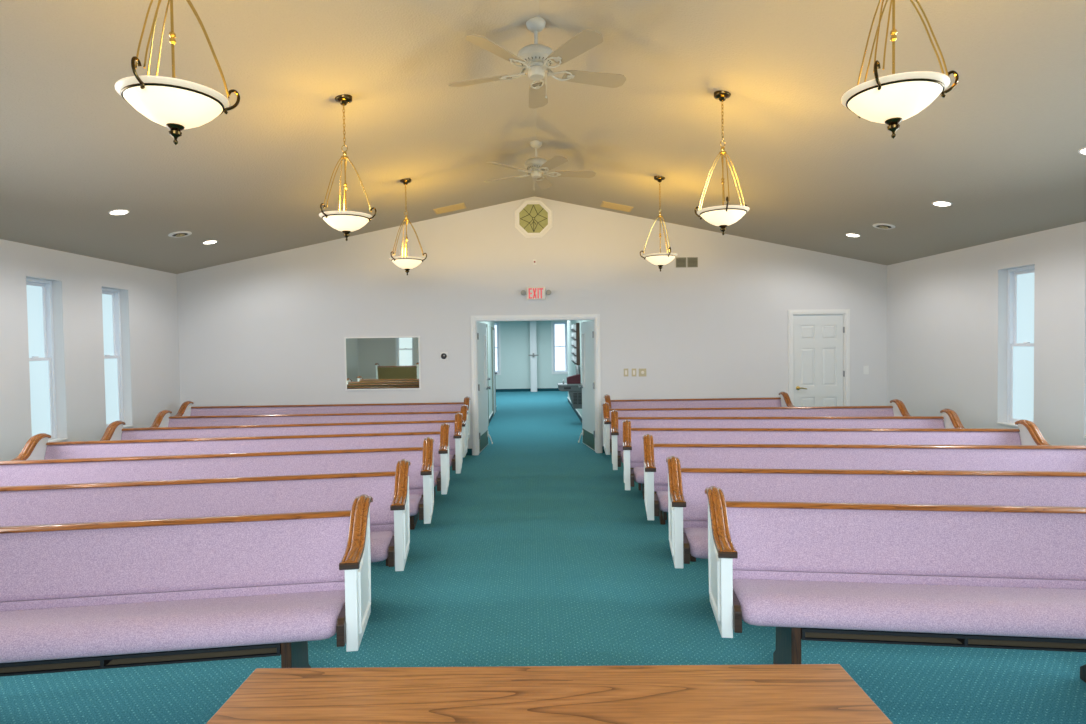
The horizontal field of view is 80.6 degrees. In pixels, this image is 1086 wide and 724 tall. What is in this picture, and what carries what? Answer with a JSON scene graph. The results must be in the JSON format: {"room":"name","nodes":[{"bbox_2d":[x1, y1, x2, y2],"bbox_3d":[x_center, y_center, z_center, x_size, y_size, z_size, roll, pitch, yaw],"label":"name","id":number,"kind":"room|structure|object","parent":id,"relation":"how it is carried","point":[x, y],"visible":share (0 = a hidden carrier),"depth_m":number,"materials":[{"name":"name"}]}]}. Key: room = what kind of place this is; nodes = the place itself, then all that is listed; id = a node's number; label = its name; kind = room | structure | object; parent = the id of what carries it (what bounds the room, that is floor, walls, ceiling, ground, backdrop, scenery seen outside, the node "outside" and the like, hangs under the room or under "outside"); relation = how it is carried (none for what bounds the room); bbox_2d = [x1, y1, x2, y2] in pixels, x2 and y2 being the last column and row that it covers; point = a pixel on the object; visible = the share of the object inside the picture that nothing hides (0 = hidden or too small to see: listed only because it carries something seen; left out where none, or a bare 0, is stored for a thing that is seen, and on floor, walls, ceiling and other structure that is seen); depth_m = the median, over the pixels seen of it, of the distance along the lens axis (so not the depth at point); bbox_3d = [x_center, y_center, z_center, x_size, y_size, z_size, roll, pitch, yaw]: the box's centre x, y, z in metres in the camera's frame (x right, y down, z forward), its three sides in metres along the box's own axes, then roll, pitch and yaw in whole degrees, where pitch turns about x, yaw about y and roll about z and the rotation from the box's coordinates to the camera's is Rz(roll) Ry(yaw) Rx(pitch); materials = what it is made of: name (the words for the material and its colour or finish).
{"room":"house of worship","nodes":[
{"label":"house of worship","id":0,"kind":"room"},
{"bbox_2d":[0,239,180,460],"bbox_3d":[-5.436,0.254,3.311,0.220,2.790,12.811,-1,2,-1],"label":"wall","id":1,"kind":"structure","parent":0,"point":[148,297],"depth_m":7.54,"materials":[{"name":"white paint"}]},
{"bbox_2d":[26,278,67,441],"bbox_3d":[-5.492,-0.008,6.970,0.212,1.795,0.510,-1,2,-1],"label":"window","id":2,"kind":"structure","parent":1,"relation":"in","point":[39,292],"depth_m":7.09,"materials":[{"name":"white glass"}]},
{"bbox_2d":[102,288,132,428],"bbox_3d":[-5.514,-0.040,8.154,0.212,1.795,0.520,-1,2,-1],"label":"window","id":3,"kind":"structure","parent":1,"relation":"in","point":[110,298],"depth_m":8.29,"materials":[{"name":"white glass"}]},
{"bbox_2d":[480,321,493,415],"bbox_3d":[-3.201,0.053,13.004,4.080,2.600,6.489,-1,2,-1],"label":"wall","id":4,"kind":"structure","parent":0,"point":[490,324],"depth_m":14.29,"materials":[{"name":"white paint"}]},
{"bbox_2d":[486,324,489,425],"bbox_3d":[-1.112,0.284,12.769,0.080,2.090,0.970,-1,2,-1],"label":"door","id":5,"kind":"structure","parent":4,"relation":"in","point":[488,379],"depth_m":13.18,"materials":[{"name":"white paint"}]},
{"bbox_2d":[491,327,496,415],"bbox_3d":[-1.162,0.213,15.417,0.080,2.090,0.970,-1,2,-1],"label":"door","id":6,"kind":"structure","parent":4,"relation":"in","point":[494,373],"depth_m":15.30,"materials":[{"name":"white paint"}]},
{"bbox_2d":[495,321,567,388],"bbox_3d":[-0.427,-0.257,22.907,10.000,2.600,0.220,-1,2,-1],"label":"wall","id":7,"kind":"structure","parent":0,"point":[514,335],"depth_m":22.80,"materials":[{"name":"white paint"}]},
{"bbox_2d":[494,321,500,374],"bbox_3d":[-1.831,-0.493,22.857,0.640,1.915,0.215,-1,2,-1],"label":"window","id":8,"kind":"structure","parent":7,"relation":"in","point":[496,323],"depth_m":22.85,"materials":[{"name":"white glass"}]},
{"bbox_2d":[496,388,559,391],"bbox_3d":[-0.407,0.996,22.826,10.000,0.100,0.012,-1,2,-1],"label":"baseboard","id":9,"kind":"structure","parent":7,"relation":"attached to","point":[538,389],"depth_m":22.82,"materials":[{"name":"teal carpet"}]},
{"bbox_2d":[551,320,567,373],"bbox_3d":[0.609,-0.529,22.902,0.620,1.915,0.215,-1,2,-1],"label":"window","id":10,"kind":"structure","parent":7,"relation":"in","point":[558,328],"depth_m":22.95,"materials":[{"name":"glass"}]},
{"bbox_2d":[177,196,886,454],"bbox_3d":[-0.101,-0.547,9.735,10.709,3.887,0.130,-1,2,-1],"label":"wall","id":11,"kind":"structure","parent":0,"point":[269,329],"depth_m":9.65,"materials":[{"name":"white paint"}]},
{"bbox_2d":[344,336,420,390],"bbox_3d":[-2.413,0.020,9.634,1.130,0.806,0.014,-1,2,-1],"label":"window","id":12,"kind":"structure","parent":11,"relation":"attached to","point":[388,362],"depth_m":9.63,"materials":[{"name":"clear glass"}]},
{"bbox_2d":[440,352,447,359],"bbox_3d":[-1.493,-0.088,9.637,0.120,0.120,0.038,-1,2,-1],"label":"thermostat","id":13,"kind":"object","parent":11,"relation":"attached to","point":[443,355],"visible":1,"depth_m":9.65,"materials":[{"name":"black plastic"}]},
{"bbox_2d":[477,322,492,452],"bbox_3d":[-0.940,0.380,10.171,0.144,2.005,0.899,-1,2,4],"label":"door","id":14,"kind":"structure","parent":11,"relation":"in","point":[481,327],"depth_m":10.14,"materials":[{"name":"white paint"}]},
{"bbox_2d":[514,199,552,237],"bbox_3d":[-0.141,-2.155,9.614,0.574,0.574,0.022,-1,2,-1],"label":"window","id":15,"kind":"structure","parent":11,"relation":"in","point":[533,218],"depth_m":9.62,"materials":[{"name":"glass"}]},
{"bbox_2d":[521,287,550,299],"bbox_3d":[-0.105,-1.030,9.617,0.460,0.190,0.078,-1,2,-1],"label":"exit sign","id":16,"kind":"object","parent":11,"relation":"attached to","point":[532,293],"visible":1,"depth_m":9.60,"materials":[{"name":"red"}]},
{"bbox_2d":[471,314,601,454],"bbox_3d":[-0.101,0.342,9.746,1.950,2.110,0.156,-1,2,-1],"label":"trim","id":17,"kind":"structure","parent":11,"relation":"attached to","point":[596,317],"depth_m":9.66,"materials":[{"name":"white paint"}]},
{"bbox_2d":[466,446,611,454],"bbox_3d":[-0.072,1.348,9.715,10.685,0.100,0.012,-1,2,-1],"label":"baseboard","id":18,"kind":"structure","parent":11,"relation":"attached to","point":[469,451],"depth_m":9.69,"materials":[{"name":"teal wood"}]},
{"bbox_2d":[578,320,594,450],"bbox_3d":[0.700,0.356,10.198,0.144,2.005,0.899,-1,2,-9],"label":"door","id":19,"kind":"structure","parent":11,"relation":"in","point":[587,328],"depth_m":10.18,"materials":[{"name":"white paint"}]},
{"bbox_2d":[639,369,645,376],"bbox_3d":[1.511,0.160,9.706,0.116,0.120,0.027,-1,2,-1],"label":"dimmer switch","id":20,"kind":"object","parent":11,"relation":"attached to","point":[642,372],"visible":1,"depth_m":9.71,"materials":[{"name":"beige plastic"}]},
{"bbox_2d":[676,257,697,267],"bbox_3d":[2.175,-1.507,9.681,0.332,0.150,0.012,-1,2,-1],"label":"air vent","id":21,"kind":"object","parent":11,"relation":"in","point":[680,261],"visible":1,"depth_m":9.68,"materials":[{"name":"beige metal"}]},
{"bbox_2d":[793,315,844,406],"bbox_3d":[4.221,0.306,9.775,0.783,2.033,0.098,-1,2,-1],"label":"door","id":22,"kind":"structure","parent":11,"relation":"in","point":[819,373],"depth_m":9.78,"materials":[{"name":"white paint"}]},
{"bbox_2d":[788,309,849,405],"bbox_3d":[4.211,0.265,9.825,0.945,2.135,0.156,-1,2,-1],"label":"trim","id":23,"kind":"structure","parent":11,"relation":"attached to","point":[845,312],"depth_m":9.74,"materials":[{"name":"white paint"}]},
{"bbox_2d":[863,366,868,373],"bbox_3d":[4.937,0.123,9.778,0.080,0.130,0.009,-1,2,-1],"label":"light switch","id":24,"kind":"object","parent":11,"relation":"attached to","point":[865,368],"visible":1,"depth_m":9.78,"materials":[{"name":"white paint"}]},
{"bbox_2d":[0,0,1085,273],"bbox_3d":[-0.002,-1.848,3.357,11.149,1.342,12.811,-1,2,-1],"label":"ceiling","id":25,"kind":"structure","parent":0,"point":[1001,146],"depth_m":5.10,"materials":[{"name":"white paint"}]},
{"bbox_2d":[108,209,129,214],"bbox_3d":[-4.208,-1.488,6.351,0.181,0.046,0.183,-1,2,5],"label":"recessed light","id":26,"kind":"object","parent":25,"relation":"in","point":[118,211],"visible":1,"depth_m":6.34,"materials":[{"name":"white paint"}]},
{"bbox_2d":[115,0,239,144],"bbox_3d":[-1.465,-1.435,2.563,0.438,1.127,0.416,-2,2,-26],"label":"pendant light","id":27,"kind":"object","parent":25,"relation":"hanging from","point":[175,104],"visible":1,"depth_m":2.48,"materials":[{"name":"white glass"}]},
{"bbox_2d":[168,231,191,237],"bbox_3d":[-4.281,-1.506,7.548,0.247,0.064,0.250,-1,2,-11],"label":"ceiling vent","id":28,"kind":"object","parent":25,"relation":"in","point":[178,234],"visible":1,"depth_m":7.52,"materials":[{"name":"white metal"}]},
{"bbox_2d":[202,240,217,243],"bbox_3d":[-4.258,-1.533,8.184,0.181,0.046,0.183,-1,2,5],"label":"recessed light","id":29,"kind":"object","parent":25,"relation":"in","point":[208,241],"visible":1,"depth_m":8.17,"materials":[{"name":"white paint"}]},
{"bbox_2d":[319,94,376,240],"bbox_3d":[-1.508,-1.499,4.939,0.438,1.127,0.416,-1,2,3],"label":"pendant light","id":30,"kind":"object","parent":25,"relation":"hanging from","point":[345,221],"visible":0.99,"depth_m":4.88,"materials":[{"name":"white glass"}]},
{"bbox_2d":[389,178,426,274],"bbox_3d":[-1.557,-1.564,7.387,0.438,1.127,0.416,-1,2,7],"label":"pendant light","id":31,"kind":"object","parent":25,"relation":"hanging from","point":[405,262],"visible":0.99,"depth_m":7.33,"materials":[{"name":"gold metal"}]},
{"bbox_2d":[433,203,465,214],"bbox_3d":[-1.338,-2.205,9.205,0.443,0.102,0.330,-1,2,-1],"label":"ceiling vent","id":32,"kind":"object","parent":25,"relation":"in","point":[460,206],"visible":1,"depth_m":9.18,"materials":[{"name":"beige metal"}]},
{"bbox_2d":[448,17,625,108],"bbox_3d":[-0.046,-2.076,4.469,1.279,0.540,1.217,-1,2,1],"label":"ceiling fan","id":33,"kind":"object","parent":25,"relation":"hanging from","point":[537,58],"visible":1,"depth_m":4.36,"materials":[{"name":"white plastic"}]},
{"bbox_2d":[485,140,595,189],"bbox_3d":[-0.021,-2.147,7.046,1.217,0.540,1.279,-1,2,-7],"label":"ceiling fan","id":34,"kind":"object","parent":25,"relation":"hanging from","point":[535,164],"visible":1,"depth_m":6.99,"materials":[{"name":"white plastic"}]},
{"bbox_2d":[600,201,633,211],"bbox_3d":[1.067,-2.249,9.275,0.443,0.102,0.330,-1,2,-1],"label":"ceiling vent","id":35,"kind":"object","parent":25,"relation":"in","point":[604,204],"visible":1,"depth_m":9.26,"materials":[{"name":"beige metal"}]},
{"bbox_2d":[640,176,677,271],"bbox_3d":[1.383,-1.622,7.501,0.416,1.127,0.438,1,2,41],"label":"pendant light","id":36,"kind":"object","parent":25,"relation":"hanging from","point":[660,259],"visible":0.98,"depth_m":7.43,"materials":[{"name":"white glass"}]},
{"bbox_2d":[695,90,749,234],"bbox_3d":[1.425,-1.557,5.014,0.438,1.127,0.416,-1,2,-22],"label":"pendant light","id":37,"kind":"object","parent":25,"relation":"hanging from","point":[722,216],"visible":1,"depth_m":4.95,"materials":[{"name":"white glass"}]},
{"bbox_2d":[845,233,860,236],"bbox_3d":[4.061,-1.662,8.383,0.181,0.046,0.183,-1,2,5],"label":"recessed light","id":38,"kind":"object","parent":25,"relation":"in","point":[847,234],"visible":1,"depth_m":8.37,"materials":[{"name":"white paint"}]},
{"bbox_2d":[872,223,895,228],"bbox_3d":[4.108,-1.635,7.711,0.245,0.064,0.249,-1,2,5],"label":"ceiling vent","id":39,"kind":"object","parent":25,"relation":"in","point":[877,225],"visible":1,"depth_m":7.68,"materials":[{"name":"white metal"}]},
{"bbox_2d":[841,0,958,138],"bbox_3d":[1.471,-1.493,2.643,0.438,1.127,0.416,0,2,14],"label":"pendant light","id":40,"kind":"object","parent":25,"relation":"hanging from","point":[890,100],"visible":1,"depth_m":2.58,"materials":[{"name":"white glass"}]},
{"bbox_2d":[932,201,951,206],"bbox_3d":[4.072,-1.617,6.532,0.181,0.046,0.183,-1,2,5],"label":"recessed light","id":41,"kind":"object","parent":25,"relation":"in","point":[936,203],"visible":1,"depth_m":6.52,"materials":[{"name":"white paint"}]},
{"bbox_2d":[1078,147,1085,154],"bbox_3d":[4.095,-1.571,4.758,0.181,0.046,0.183,-1,2,5],"label":"recessed light","id":42,"kind":"object","parent":25,"relation":"in","point":[1082,151],"visible":1,"depth_m":4.80,"materials":[{"name":"white paint"}]},
{"bbox_2d":[0,391,1085,723],"bbox_3d":[-0.166,1.486,10.192,14.000,0.200,26.300,-1,2,-1],"label":"floor","id":43,"kind":"structure","parent":0,"point":[538,552],"depth_m":3.79,"materials":[{"name":"teal carpet"}]},
{"bbox_2d":[0,494,372,676],"bbox_3d":[-2.657,1.163,2.801,3.683,0.920,0.525,-1,2,-8],"label":"pew","id":44,"kind":"object","parent":43,"relation":"on","point":[133,593],"visible":0.98,"depth_m":3.00,"materials":[{"name":"fabric"}]},
{"bbox_2d":[0,648,276,672],"bbox_3d":[-1.905,1.308,2.876,1.459,0.005,0.250,-1,2,-8],"label":"shelf","id":45,"kind":"object","parent":44,"relation":"attached to","point":[265,652],"depth_m":2.79,"materials":[{"name":"black metal"}]},
{"bbox_2d":[0,459,410,570],"bbox_3d":[-2.673,1.136,3.809,3.683,0.920,0.525,-1,2,-7],"label":"pew","id":46,"kind":"object","parent":43,"relation":"on","point":[389,491],"visible":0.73,"depth_m":4.03,"materials":[{"name":"fabric"}]},
{"bbox_2d":[0,437,433,565],"bbox_3d":[-2.705,1.108,4.828,3.713,0.920,0.525,-1,2,-7],"label":"pew","id":47,"kind":"object","parent":43,"relation":"on","point":[258,464],"visible":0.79,"depth_m":5.01,"materials":[{"name":"fabric"}]},
{"bbox_2d":[10,423,449,529],"bbox_3d":[-2.724,1.082,5.821,3.713,0.920,0.525,-1,2,-6],"label":"pew","id":48,"kind":"object","parent":43,"relation":"on","point":[38,447],"visible":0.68,"depth_m":5.97,"materials":[{"name":"fabric"}]},
{"bbox_2d":[100,413,462,497],"bbox_3d":[-2.695,1.055,6.770,3.663,0.920,0.525,-1,2,-5],"label":"pew","id":49,"kind":"object","parent":43,"relation":"on","point":[115,430],"visible":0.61,"depth_m":6.93,"materials":[{"name":"fabric"}]},
{"bbox_2d":[149,404,467,456],"bbox_3d":[-2.820,1.028,7.828,3.773,0.920,0.525,-1,2,-2],"label":"pew","id":50,"kind":"object","parent":43,"relation":"on","point":[163,418],"visible":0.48,"depth_m":8.00,"materials":[{"name":"fabric"}]},
{"bbox_2d":[175,396,470,438],"bbox_3d":[-3.110,0.997,9.136,4.113,0.920,0.525,-1,2,-1],"label":"pew","id":51,"kind":"object","parent":43,"relation":"on","point":[186,409],"visible":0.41,"depth_m":9.32,"materials":[{"name":"fabric"}]},
{"bbox_2d":[529,321,537,391],"bbox_3d":[-0.337,-0.249,22.592,0.340,2.600,0.205,-1,2,-1],"label":"square post","id":52,"kind":"object","parent":43,"relation":"on","point":[533,355],"visible":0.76,"depth_m":22.54,"materials":[{"name":"white paint"}]},
{"bbox_2d":[206,664,892,723],"bbox_3d":[0.010,1.231,1.458,1.604,0.780,0.620,-1,2,1],"label":"table","id":53,"kind":"object","parent":43,"relation":"on","point":[773,693],"visible":1,"depth_m":1.61,"materials":[{"name":"brown wood"}]},
{"bbox_2d":[604,392,794,408],"bbox_3d":[2.237,0.918,9.213,2.673,0.920,0.525,-1,2,-1],"label":"pew","id":54,"kind":"object","parent":43,"relation":"on","point":[784,400],"visible":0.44,"depth_m":9.40,"materials":[{"name":"fabric"}]},
{"bbox_2d":[602,399,910,454],"bbox_3d":[2.589,0.950,7.864,3.683,0.920,0.525,-1,2,2],"label":"pew","id":55,"kind":"object","parent":43,"relation":"on","point":[898,408],"visible":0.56,"depth_m":8.03,"materials":[{"name":"fabric"}]},
{"bbox_2d":[611,409,963,498],"bbox_3d":[2.533,0.979,6.811,3.593,0.920,0.525,-1,2,6],"label":"pew","id":56,"kind":"object","parent":43,"relation":"on","point":[949,418],"visible":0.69,"depth_m":6.97,"materials":[{"name":"fabric"}]},
{"bbox_2d":[623,419,1049,524],"bbox_3d":[2.565,1.005,5.834,3.643,0.920,0.525,-1,2,7],"label":"pew","id":57,"kind":"object","parent":43,"relation":"on","point":[1027,433],"visible":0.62,"depth_m":5.98,"materials":[{"name":"fabric"}]},
{"bbox_2d":[643,434,1085,561],"bbox_3d":[2.593,1.032,4.841,3.613,0.920,0.525,-1,2,7],"label":"pew","id":58,"kind":"object","parent":43,"relation":"on","point":[1072,458],"visible":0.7,"depth_m":5.01,"materials":[{"name":"fabric"}]},
{"bbox_2d":[666,456,1085,568],"bbox_3d":[2.571,1.060,3.798,3.583,0.920,0.525,-1,2,7],"label":"pew","id":59,"kind":"object","parent":43,"relation":"on","point":[687,498],"visible":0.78,"depth_m":4.01,"materials":[{"name":"fabric"}]},
{"bbox_2d":[705,486,1085,682],"bbox_3d":[2.597,1.085,2.891,3.583,0.920,0.525,-1,2,7],"label":"pew","id":60,"kind":"object","parent":43,"relation":"on","point":[973,576],"visible":0.98,"depth_m":3.08,"materials":[{"name":"fabric"}]},
{"bbox_2d":[805,632,1085,648],"bbox_3d":[1.884,1.251,2.958,1.389,0.005,0.250,-1,2,7],"label":"shelf","id":61,"kind":"object","parent":60,"relation":"attached to","point":[809,636],"depth_m":2.86,"materials":[{"name":"black metal"}]},
{"bbox_2d":[567,320,591,415],"bbox_3d":[2.766,-0.067,14.264,3.940,2.600,8.789,-1,2,-1],"label":"wall","id":62,"kind":"structure","parent":0,"point":[571,366],"depth_m":16.88,"materials":[{"name":"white paint"}]},
{"bbox_2d":[558,380,581,408],"bbox_3d":[0.568,0.655,13.286,0.508,0.592,0.480,-1,2,-1],"label":"fountain","id":63,"kind":"object","parent":62,"relation":"attached to","point":[575,393],"visible":0.78,"depth_m":13.07,"materials":[{"name":"grey metal"}]},
{"bbox_2d":[558,383,581,390],"bbox_3d":[0.566,0.519,13.282,0.508,0.140,0.480,-1,2,-1],"label":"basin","id":64,"kind":"object","parent":63,"relation":"in","point":[561,386],"depth_m":13.05,"materials":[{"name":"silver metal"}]},
{"bbox_2d":[567,374,580,383],"bbox_3d":[0.635,0.353,13.279,0.280,0.190,0.200,-1,2,-1],"label":"box","id":65,"kind":"object","parent":63,"relation":"on","point":[574,379],"visible":1,"depth_m":13.18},
{"bbox_2d":[568,399,581,421],"bbox_3d":[0.808,1.211,14.271,0.012,0.100,8.769,-1,2,-1],"label":"baseboard","id":66,"kind":"structure","parent":62,"relation":"attached to","point":[575,411],"depth_m":15.38,"materials":[{"name":"white wood"}]},
{"bbox_2d":[571,323,579,364],"bbox_3d":[0.712,-0.396,14.210,0.155,0.920,0.720,-1,2,-1],"label":"rack","id":67,"kind":"object","parent":62,"relation":"attached to","point":[575,328],"visible":1,"depth_m":13.87,"materials":[{"name":"brown wood"}]},
{"bbox_2d":[576,365,580,374],"bbox_3d":[0.756,0.215,13.777,0.105,0.280,0.090,-1,2,-1],"label":"dispenser","id":68,"kind":"object","parent":62,"relation":"attached to","point":[578,368],"visible":0.64,"depth_m":13.75,"materials":[{"name":"metal"}]},
{"bbox_2d":[887,221,1085,444],"bbox_3d":[5.490,0.091,3.514,0.220,2.790,12.811,-1,2,-1],"label":"wall","id":69,"kind":"structure","parent":0,"point":[947,311],"depth_m":7.64,"materials":[{"name":"white paint"}]},
{"bbox_2d":[997,265,1034,426],"bbox_3d":[5.402,-0.170,7.195,0.212,1.795,0.537,-1,2,-1],"label":"window","id":70,"kind":"structure","parent":69,"relation":"in","point":[1020,309],"depth_m":7.31,"materials":[{"name":"glass"}]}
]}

